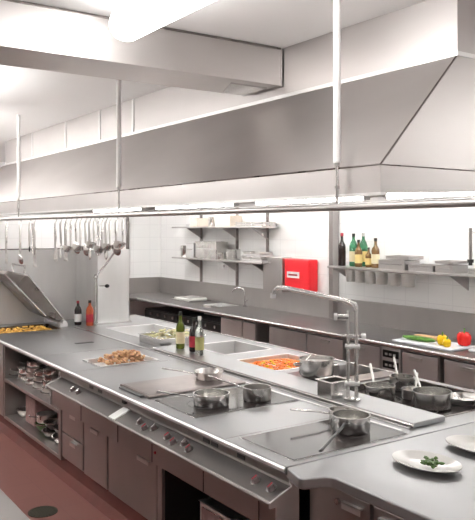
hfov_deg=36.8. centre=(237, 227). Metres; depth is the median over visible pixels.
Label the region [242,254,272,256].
flat tray
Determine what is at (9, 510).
countertop
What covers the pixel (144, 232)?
wall
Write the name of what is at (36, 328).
potatoes
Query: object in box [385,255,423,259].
steel container
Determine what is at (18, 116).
rod
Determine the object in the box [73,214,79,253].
skimmer
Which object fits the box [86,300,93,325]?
sauce bottle
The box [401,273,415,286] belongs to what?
beaker
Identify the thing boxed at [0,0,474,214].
extractor hood
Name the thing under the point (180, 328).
oil bottle
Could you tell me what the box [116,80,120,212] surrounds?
rod
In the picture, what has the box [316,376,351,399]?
steel container
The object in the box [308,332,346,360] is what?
base cabinet
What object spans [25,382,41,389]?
pan
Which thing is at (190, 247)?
container
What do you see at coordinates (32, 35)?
ventilation duct
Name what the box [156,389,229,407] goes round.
saute pan
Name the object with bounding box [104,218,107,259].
serving spoon
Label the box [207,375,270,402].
saucepan
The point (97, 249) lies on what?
bowl
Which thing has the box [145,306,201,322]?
fridge
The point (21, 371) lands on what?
pan
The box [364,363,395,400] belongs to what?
saucepan
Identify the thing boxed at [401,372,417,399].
saucepan
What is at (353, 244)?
bottle
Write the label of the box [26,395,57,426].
storage box
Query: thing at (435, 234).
wall
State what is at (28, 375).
pan
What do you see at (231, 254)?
pot
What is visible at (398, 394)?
cooktop
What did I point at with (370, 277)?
beaker
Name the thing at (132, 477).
base cabinet
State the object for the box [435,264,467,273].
steel container
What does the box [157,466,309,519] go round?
open bay
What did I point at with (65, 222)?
slotted spatula
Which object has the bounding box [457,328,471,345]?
bell pepper
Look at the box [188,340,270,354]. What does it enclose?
sink basin
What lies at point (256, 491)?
control unit
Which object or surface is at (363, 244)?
bottle
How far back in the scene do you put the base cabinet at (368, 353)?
6.79 m
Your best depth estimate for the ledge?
4.60 m
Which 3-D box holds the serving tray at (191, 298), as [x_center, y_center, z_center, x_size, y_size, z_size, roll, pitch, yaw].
[-0.683,1.027,10.395,0.370,0.044,0.520,0,0,-34]
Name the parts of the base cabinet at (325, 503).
handle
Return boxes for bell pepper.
[437,332,445,344]
[442,336,450,346]
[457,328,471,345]
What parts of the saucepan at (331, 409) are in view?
handle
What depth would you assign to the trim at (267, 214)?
9.29 m
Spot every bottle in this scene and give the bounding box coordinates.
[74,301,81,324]
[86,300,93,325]
[176,312,184,348]
[189,317,196,351]
[195,316,203,355]
[338,233,345,265]
[349,233,356,265]
[355,240,361,266]
[360,233,367,265]
[365,247,370,266]
[371,238,379,267]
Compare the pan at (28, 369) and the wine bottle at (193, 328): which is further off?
the pan at (28, 369)
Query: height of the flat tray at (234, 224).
0.027 m
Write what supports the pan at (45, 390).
on the open shelf unit at (15, 391)
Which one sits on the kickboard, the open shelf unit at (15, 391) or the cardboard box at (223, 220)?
the open shelf unit at (15, 391)
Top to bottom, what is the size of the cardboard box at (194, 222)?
0.120 m
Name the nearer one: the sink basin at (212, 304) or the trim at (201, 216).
the sink basin at (212, 304)
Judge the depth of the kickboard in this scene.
5.36 m
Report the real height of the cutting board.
0.021 m
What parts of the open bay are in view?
post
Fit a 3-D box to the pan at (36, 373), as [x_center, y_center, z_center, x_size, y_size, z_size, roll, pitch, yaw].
[-1.729,1.279,6.313,0.180,0.060,0.240,0,0,26]
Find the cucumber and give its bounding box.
[403,335,434,341]
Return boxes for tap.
[93,253,113,325]
[231,287,247,306]
[270,285,365,401]
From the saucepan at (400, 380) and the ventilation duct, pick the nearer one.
the ventilation duct
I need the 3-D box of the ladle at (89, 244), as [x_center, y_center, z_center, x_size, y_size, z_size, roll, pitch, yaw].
[-0.954,0.019,4.655,0.072,0.234,0.073,0,0,-9]
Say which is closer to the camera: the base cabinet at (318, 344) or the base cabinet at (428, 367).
the base cabinet at (428, 367)
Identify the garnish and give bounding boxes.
[420,456,444,468]
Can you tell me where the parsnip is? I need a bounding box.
[414,334,436,340]
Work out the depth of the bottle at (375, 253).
7.42 m
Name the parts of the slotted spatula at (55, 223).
handle, blade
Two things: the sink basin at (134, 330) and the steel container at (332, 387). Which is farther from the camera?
the sink basin at (134, 330)
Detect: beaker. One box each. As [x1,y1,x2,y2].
[345,269,354,281]
[354,270,364,282]
[365,271,375,283]
[375,271,387,284]
[387,273,400,285]
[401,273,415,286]
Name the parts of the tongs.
handle, second arm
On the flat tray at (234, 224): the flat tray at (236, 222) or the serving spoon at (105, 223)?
the flat tray at (236, 222)
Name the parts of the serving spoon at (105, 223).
handle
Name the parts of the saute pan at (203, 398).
handle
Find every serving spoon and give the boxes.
[88,213,91,259]
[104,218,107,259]
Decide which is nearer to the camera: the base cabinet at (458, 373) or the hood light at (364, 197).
the hood light at (364, 197)
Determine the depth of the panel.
8.03 m
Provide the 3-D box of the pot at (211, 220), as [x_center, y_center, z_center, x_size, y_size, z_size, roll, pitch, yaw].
[-0.372,-0.087,10.111,0.126,0.133,0.108,0,0,-34]
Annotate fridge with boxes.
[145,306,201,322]
[182,313,220,332]
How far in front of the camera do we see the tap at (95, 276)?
7.63 m
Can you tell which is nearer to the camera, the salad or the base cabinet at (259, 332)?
the salad
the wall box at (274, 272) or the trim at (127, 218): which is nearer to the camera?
the wall box at (274, 272)
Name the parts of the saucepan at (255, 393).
handle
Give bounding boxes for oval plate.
[392,450,461,472]
[446,435,474,452]
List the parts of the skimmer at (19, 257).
handle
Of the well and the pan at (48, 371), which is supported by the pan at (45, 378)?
the pan at (48, 371)
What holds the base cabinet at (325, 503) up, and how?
on the kickboard
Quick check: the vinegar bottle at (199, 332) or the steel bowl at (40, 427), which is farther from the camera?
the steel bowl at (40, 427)
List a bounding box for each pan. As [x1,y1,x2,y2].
[0,263,67,333]
[9,373,25,379]
[10,366,25,373]
[17,366,47,371]
[17,372,33,377]
[17,378,33,385]
[19,359,46,367]
[25,368,42,376]
[25,376,42,381]
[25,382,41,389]
[29,411,56,423]
[32,380,48,386]
[32,386,49,394]
[33,374,57,381]
[35,367,57,375]
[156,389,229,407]
[162,367,222,380]
[452,392,474,405]
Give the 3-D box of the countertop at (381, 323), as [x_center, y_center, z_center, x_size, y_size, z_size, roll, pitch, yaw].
[-0.558,0.944,6.647,4.596,0.288,9.196,0,0,-34]
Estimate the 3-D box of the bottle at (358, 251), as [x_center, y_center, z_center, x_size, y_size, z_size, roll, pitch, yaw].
[1.293,0.270,7.628,0.082,0.290,0.082,0,0,-34]
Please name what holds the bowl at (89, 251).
on the serving spoon at (89, 223)
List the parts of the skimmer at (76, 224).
handle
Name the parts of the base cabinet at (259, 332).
door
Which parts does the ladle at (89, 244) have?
handle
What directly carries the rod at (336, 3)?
hanging from the ceiling
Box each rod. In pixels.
[17,115,19,216]
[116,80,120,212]
[333,0,340,203]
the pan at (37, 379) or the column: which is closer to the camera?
the pan at (37, 379)
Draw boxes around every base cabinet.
[0,344,3,415]
[62,410,83,471]
[84,423,108,489]
[109,438,156,519]
[221,316,243,337]
[243,320,269,343]
[269,325,308,351]
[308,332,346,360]
[310,488,374,519]
[346,340,381,368]
[374,506,404,519]
[402,350,444,382]
[444,358,474,389]
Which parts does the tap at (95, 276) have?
spout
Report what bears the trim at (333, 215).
attached to the wall at (435, 234)
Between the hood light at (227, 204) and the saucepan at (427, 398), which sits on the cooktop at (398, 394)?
the saucepan at (427, 398)
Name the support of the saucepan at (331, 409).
on the cooktop at (301, 442)
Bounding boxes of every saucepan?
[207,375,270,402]
[290,406,351,421]
[319,409,370,451]
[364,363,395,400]
[389,357,413,390]
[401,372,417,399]
[412,369,451,411]
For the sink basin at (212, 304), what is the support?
in the countertop at (381, 323)
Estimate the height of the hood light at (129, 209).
0.144 m
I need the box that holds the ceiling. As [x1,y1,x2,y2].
[0,0,425,161]
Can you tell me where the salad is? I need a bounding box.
[148,328,188,338]
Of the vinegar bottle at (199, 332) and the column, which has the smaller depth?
the vinegar bottle at (199, 332)
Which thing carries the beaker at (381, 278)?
hanging from the wall shelf at (462, 279)
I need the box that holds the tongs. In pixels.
[28,220,32,252]
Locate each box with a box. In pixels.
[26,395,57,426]
[190,218,208,226]
[216,215,241,225]
[263,256,291,291]
[285,258,317,291]
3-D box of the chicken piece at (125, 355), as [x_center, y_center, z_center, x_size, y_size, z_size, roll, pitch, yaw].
[-0.904,1.022,5.680,0.371,0.116,0.283,0,0,-34]
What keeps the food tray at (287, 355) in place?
on the countertop at (64, 350)
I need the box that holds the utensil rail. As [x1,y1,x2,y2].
[0,198,474,220]
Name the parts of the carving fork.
handle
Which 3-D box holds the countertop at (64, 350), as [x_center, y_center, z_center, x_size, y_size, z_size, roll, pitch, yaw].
[-0.517,1.144,5.902,1.940,0.212,5.380,0,0,-34]
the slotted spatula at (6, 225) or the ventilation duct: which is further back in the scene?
the slotted spatula at (6, 225)
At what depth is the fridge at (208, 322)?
9.41 m
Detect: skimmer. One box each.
[17,216,22,263]
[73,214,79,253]
[82,219,88,255]
[112,212,120,255]
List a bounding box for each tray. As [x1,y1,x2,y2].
[83,354,158,366]
[139,330,204,346]
[172,295,210,301]
[234,224,275,225]
[236,222,275,223]
[238,353,299,370]
[240,256,267,259]
[241,259,267,261]
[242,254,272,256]
[243,251,271,254]
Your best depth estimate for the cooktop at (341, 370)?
5.19 m
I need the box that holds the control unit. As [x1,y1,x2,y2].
[45,371,298,519]
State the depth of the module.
6.54 m
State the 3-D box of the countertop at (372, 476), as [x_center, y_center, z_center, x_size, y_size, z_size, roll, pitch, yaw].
[1.536,1.074,2.879,1.970,0.048,1.912,0,0,-34]
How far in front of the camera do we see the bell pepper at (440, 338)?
6.24 m
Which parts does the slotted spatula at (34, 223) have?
blade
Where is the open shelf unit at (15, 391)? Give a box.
[4,346,64,459]
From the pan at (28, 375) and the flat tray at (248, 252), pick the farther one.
the flat tray at (248, 252)
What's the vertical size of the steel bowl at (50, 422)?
0.065 m
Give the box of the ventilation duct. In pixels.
[0,0,281,96]
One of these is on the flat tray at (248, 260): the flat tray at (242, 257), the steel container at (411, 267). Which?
the flat tray at (242, 257)
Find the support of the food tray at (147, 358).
in the countertop at (64, 350)
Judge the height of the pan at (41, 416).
0.079 m
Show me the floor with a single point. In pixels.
(29, 484)
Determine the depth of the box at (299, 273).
8.51 m
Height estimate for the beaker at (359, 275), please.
0.136 m
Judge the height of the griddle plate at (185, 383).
0.019 m
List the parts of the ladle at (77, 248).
handle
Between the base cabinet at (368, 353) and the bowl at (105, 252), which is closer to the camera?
the bowl at (105, 252)
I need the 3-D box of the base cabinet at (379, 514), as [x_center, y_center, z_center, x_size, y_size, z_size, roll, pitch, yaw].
[1.408,1.464,3.121,1.748,0.731,0.556,0,0,-34]
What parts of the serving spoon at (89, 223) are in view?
handle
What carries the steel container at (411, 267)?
on the wall shelf at (462, 279)
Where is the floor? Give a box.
[0,431,109,519]
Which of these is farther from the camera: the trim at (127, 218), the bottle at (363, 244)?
the trim at (127, 218)
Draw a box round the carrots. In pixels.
[249,358,298,369]
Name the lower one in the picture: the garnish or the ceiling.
the garnish
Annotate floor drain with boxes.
[28,506,57,517]
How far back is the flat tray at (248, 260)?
9.16 m
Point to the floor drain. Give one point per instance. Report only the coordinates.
(41, 511)
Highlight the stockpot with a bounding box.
[293,353,339,379]
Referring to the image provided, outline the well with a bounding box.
[350,379,474,416]
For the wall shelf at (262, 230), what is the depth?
9.76 m
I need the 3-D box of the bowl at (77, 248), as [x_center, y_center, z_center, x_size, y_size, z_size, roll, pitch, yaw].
[-1.085,0.137,4.845,0.073,0.052,0.073,0,0,33]
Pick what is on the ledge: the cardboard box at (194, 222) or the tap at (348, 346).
the tap at (348, 346)
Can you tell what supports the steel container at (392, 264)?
on the wall shelf at (462, 279)
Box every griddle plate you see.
[119,374,245,397]
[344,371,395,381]
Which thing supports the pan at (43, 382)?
on the pan at (45, 390)
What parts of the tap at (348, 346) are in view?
spout, valve handle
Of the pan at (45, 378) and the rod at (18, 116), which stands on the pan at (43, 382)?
the pan at (45, 378)
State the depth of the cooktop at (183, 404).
4.24 m
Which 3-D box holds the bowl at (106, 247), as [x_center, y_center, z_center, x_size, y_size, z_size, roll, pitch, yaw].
[-0.814,0.119,4.449,0.073,0.052,0.073,0,0,33]
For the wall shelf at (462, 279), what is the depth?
6.94 m
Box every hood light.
[93,208,145,211]
[155,203,238,209]
[254,196,369,204]
[385,192,474,198]
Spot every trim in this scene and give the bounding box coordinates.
[126,212,128,248]
[200,209,202,281]
[236,214,238,285]
[266,206,268,251]
[329,211,338,317]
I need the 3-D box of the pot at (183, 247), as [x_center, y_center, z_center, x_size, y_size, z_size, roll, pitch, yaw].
[-0.785,0.347,10.713,0.176,0.173,0.158,0,0,-34]
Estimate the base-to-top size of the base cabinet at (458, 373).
0.735 m
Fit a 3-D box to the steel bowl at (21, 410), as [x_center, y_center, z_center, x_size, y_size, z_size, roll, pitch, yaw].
[-1.984,1.732,6.714,0.194,0.075,0.194,0,0,-34]
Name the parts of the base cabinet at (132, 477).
handle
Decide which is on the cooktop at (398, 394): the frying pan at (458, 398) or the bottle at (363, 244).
the frying pan at (458, 398)
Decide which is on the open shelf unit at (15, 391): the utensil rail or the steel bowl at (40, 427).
the steel bowl at (40, 427)
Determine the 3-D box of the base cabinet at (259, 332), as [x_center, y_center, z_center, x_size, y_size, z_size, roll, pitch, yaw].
[0.424,1.462,8.596,0.700,0.735,0.260,0,0,-34]
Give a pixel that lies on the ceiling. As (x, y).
(42, 99)
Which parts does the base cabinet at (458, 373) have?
handle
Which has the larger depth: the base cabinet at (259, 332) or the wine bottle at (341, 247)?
the base cabinet at (259, 332)
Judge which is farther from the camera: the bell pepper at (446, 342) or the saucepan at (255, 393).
the bell pepper at (446, 342)
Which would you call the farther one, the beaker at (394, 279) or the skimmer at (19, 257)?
the beaker at (394, 279)
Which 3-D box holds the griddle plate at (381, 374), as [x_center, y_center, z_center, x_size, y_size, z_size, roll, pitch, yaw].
[0.841,1.044,4.954,0.650,0.011,0.150,0,0,-34]
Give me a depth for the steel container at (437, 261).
6.60 m
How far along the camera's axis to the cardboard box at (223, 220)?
9.65 m
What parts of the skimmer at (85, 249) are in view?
handle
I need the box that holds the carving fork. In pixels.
[59,220,62,257]
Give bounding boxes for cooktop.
[154,387,298,418]
[239,420,407,461]
[288,364,380,380]
[358,385,474,415]
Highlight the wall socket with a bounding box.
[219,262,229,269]
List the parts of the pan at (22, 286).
lid handle, lid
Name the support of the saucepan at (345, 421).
on the cooktop at (301, 442)
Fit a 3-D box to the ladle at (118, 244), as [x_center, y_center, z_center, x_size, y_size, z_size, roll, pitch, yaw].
[-0.709,0.015,4.297,0.072,0.225,0.073,0,0,-9]
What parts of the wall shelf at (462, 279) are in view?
strip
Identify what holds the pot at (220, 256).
on the wall shelf at (196, 261)
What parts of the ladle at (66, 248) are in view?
handle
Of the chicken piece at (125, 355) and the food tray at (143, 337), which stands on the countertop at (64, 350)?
the food tray at (143, 337)
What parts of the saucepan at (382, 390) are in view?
handle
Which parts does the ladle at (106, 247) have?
handle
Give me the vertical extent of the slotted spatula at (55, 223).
0.342 m
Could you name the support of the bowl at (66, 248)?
on the ladle at (66, 248)
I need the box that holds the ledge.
[152,345,444,427]
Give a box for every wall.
[0,162,160,316]
[161,198,474,313]
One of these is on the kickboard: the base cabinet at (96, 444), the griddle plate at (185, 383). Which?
the base cabinet at (96, 444)
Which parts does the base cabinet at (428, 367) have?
handle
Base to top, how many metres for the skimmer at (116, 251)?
0.269 m
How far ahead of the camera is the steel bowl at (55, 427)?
5.84 m
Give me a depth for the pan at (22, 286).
7.46 m
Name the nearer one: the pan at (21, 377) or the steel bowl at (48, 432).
the steel bowl at (48, 432)
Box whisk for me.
[94,213,100,255]
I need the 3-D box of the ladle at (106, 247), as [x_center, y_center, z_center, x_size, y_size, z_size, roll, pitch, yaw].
[-0.813,0.024,4.449,0.072,0.243,0.073,0,0,-9]
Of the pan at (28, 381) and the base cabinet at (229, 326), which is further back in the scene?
the base cabinet at (229, 326)
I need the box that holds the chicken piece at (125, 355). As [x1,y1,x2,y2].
[97,349,145,364]
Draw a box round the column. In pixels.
[76,249,131,324]
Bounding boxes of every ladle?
[63,214,72,251]
[72,218,81,251]
[85,213,95,248]
[93,213,103,253]
[101,217,111,250]
[114,212,125,248]
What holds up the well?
in the countertop at (64, 350)
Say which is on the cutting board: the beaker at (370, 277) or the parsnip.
the parsnip
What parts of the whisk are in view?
handle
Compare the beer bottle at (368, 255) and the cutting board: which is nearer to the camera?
the cutting board
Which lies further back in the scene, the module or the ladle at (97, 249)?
the module
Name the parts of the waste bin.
panel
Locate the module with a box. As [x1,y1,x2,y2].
[382,346,402,372]
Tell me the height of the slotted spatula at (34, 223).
0.404 m
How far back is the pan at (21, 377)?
6.62 m
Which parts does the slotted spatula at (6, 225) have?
blade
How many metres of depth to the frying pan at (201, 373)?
4.84 m
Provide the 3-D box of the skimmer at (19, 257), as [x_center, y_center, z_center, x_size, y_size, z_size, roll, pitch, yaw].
[-1.809,0.103,5.950,0.086,0.401,0.032,0,0,44]
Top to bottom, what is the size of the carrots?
0.050 m
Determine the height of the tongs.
0.297 m
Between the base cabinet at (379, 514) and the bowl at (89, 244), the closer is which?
the base cabinet at (379, 514)
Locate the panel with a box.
[0,248,124,324]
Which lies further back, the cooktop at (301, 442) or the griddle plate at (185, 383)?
the griddle plate at (185, 383)
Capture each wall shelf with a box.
[172,223,278,238]
[172,256,269,270]
[327,261,474,290]
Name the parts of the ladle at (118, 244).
handle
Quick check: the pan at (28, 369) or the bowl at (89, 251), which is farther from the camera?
the pan at (28, 369)
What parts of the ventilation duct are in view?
edge trim, access panel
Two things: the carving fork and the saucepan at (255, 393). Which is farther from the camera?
the carving fork
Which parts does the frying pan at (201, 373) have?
handle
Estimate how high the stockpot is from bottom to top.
0.168 m
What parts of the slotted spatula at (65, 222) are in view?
handle, blade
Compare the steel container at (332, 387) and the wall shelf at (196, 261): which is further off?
the wall shelf at (196, 261)
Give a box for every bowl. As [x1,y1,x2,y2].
[16,406,25,416]
[34,421,46,431]
[41,427,55,438]
[43,418,57,429]
[51,432,57,442]
[53,424,57,432]
[63,245,72,251]
[72,244,81,251]
[85,241,95,248]
[88,249,91,259]
[93,246,103,253]
[101,243,111,250]
[104,251,107,259]
[114,241,125,248]
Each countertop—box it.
[0,315,474,474]
[0,489,29,519]
[129,277,474,362]
[287,423,474,519]
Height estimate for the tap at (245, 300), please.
0.265 m
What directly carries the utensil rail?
hanging from the rod at (118, 82)
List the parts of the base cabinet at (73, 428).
drawer, drawer, handle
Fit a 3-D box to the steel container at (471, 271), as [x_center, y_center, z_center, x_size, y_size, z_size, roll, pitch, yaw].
[2.265,0.390,6.281,0.240,0.053,0.420,0,0,-34]
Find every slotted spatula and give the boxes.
[5,222,7,263]
[33,220,35,266]
[54,219,57,260]
[64,214,67,260]
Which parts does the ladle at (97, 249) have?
handle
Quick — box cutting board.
[392,338,474,351]
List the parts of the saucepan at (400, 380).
handle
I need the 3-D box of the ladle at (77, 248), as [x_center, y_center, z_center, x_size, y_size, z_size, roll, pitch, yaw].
[-1.085,0.033,4.845,0.072,0.260,0.073,0,0,-9]
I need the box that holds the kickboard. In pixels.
[0,414,147,519]
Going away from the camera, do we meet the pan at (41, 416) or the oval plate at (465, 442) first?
the oval plate at (465, 442)
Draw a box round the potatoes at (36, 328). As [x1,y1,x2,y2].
[0,325,50,333]
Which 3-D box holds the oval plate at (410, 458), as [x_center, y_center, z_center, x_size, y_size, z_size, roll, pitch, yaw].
[0.830,1.036,3.140,0.236,0.027,0.330,0,0,-37]
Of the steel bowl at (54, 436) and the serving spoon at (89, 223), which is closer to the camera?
the serving spoon at (89, 223)
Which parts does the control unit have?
plate, knob, knob, knob, knob, knob, knob, plate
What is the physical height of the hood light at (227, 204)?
0.144 m
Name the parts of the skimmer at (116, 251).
handle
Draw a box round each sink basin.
[107,324,174,336]
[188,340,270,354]
[204,303,238,316]
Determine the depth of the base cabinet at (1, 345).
6.80 m
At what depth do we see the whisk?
4.62 m
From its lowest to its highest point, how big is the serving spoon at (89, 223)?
0.310 m
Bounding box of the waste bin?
[198,497,248,519]
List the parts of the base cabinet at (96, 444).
handle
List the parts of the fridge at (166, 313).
door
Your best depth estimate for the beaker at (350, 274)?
7.65 m
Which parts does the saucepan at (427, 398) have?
handle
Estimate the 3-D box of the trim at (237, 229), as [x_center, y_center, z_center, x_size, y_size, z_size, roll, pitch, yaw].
[-0.006,0.075,9.877,0.035,1.450,0.022,0,0,-34]
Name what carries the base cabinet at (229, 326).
on the kickboard
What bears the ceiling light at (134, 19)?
attached to the ceiling
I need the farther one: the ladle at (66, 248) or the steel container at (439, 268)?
the steel container at (439, 268)
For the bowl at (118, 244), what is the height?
0.052 m
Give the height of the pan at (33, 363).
0.060 m
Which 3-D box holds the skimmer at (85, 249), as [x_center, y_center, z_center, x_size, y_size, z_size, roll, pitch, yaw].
[-1.017,0.046,4.795,0.086,0.287,0.032,0,0,44]
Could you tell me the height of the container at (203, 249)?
0.243 m
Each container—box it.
[186,243,194,257]
[195,241,227,258]
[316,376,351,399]
[378,259,420,269]
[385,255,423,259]
[407,264,435,271]
[435,260,467,263]
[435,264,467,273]
[468,268,474,274]
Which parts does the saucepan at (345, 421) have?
handle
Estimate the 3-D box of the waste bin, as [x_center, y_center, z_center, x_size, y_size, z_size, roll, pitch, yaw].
[0.042,1.748,4.024,0.396,0.401,0.366,0,0,-34]
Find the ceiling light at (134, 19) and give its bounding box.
[109,0,215,41]
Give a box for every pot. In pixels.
[180,245,185,256]
[208,217,214,226]
[217,253,223,259]
[226,249,240,259]
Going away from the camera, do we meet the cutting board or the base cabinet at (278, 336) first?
the cutting board
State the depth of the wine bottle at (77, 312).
7.71 m

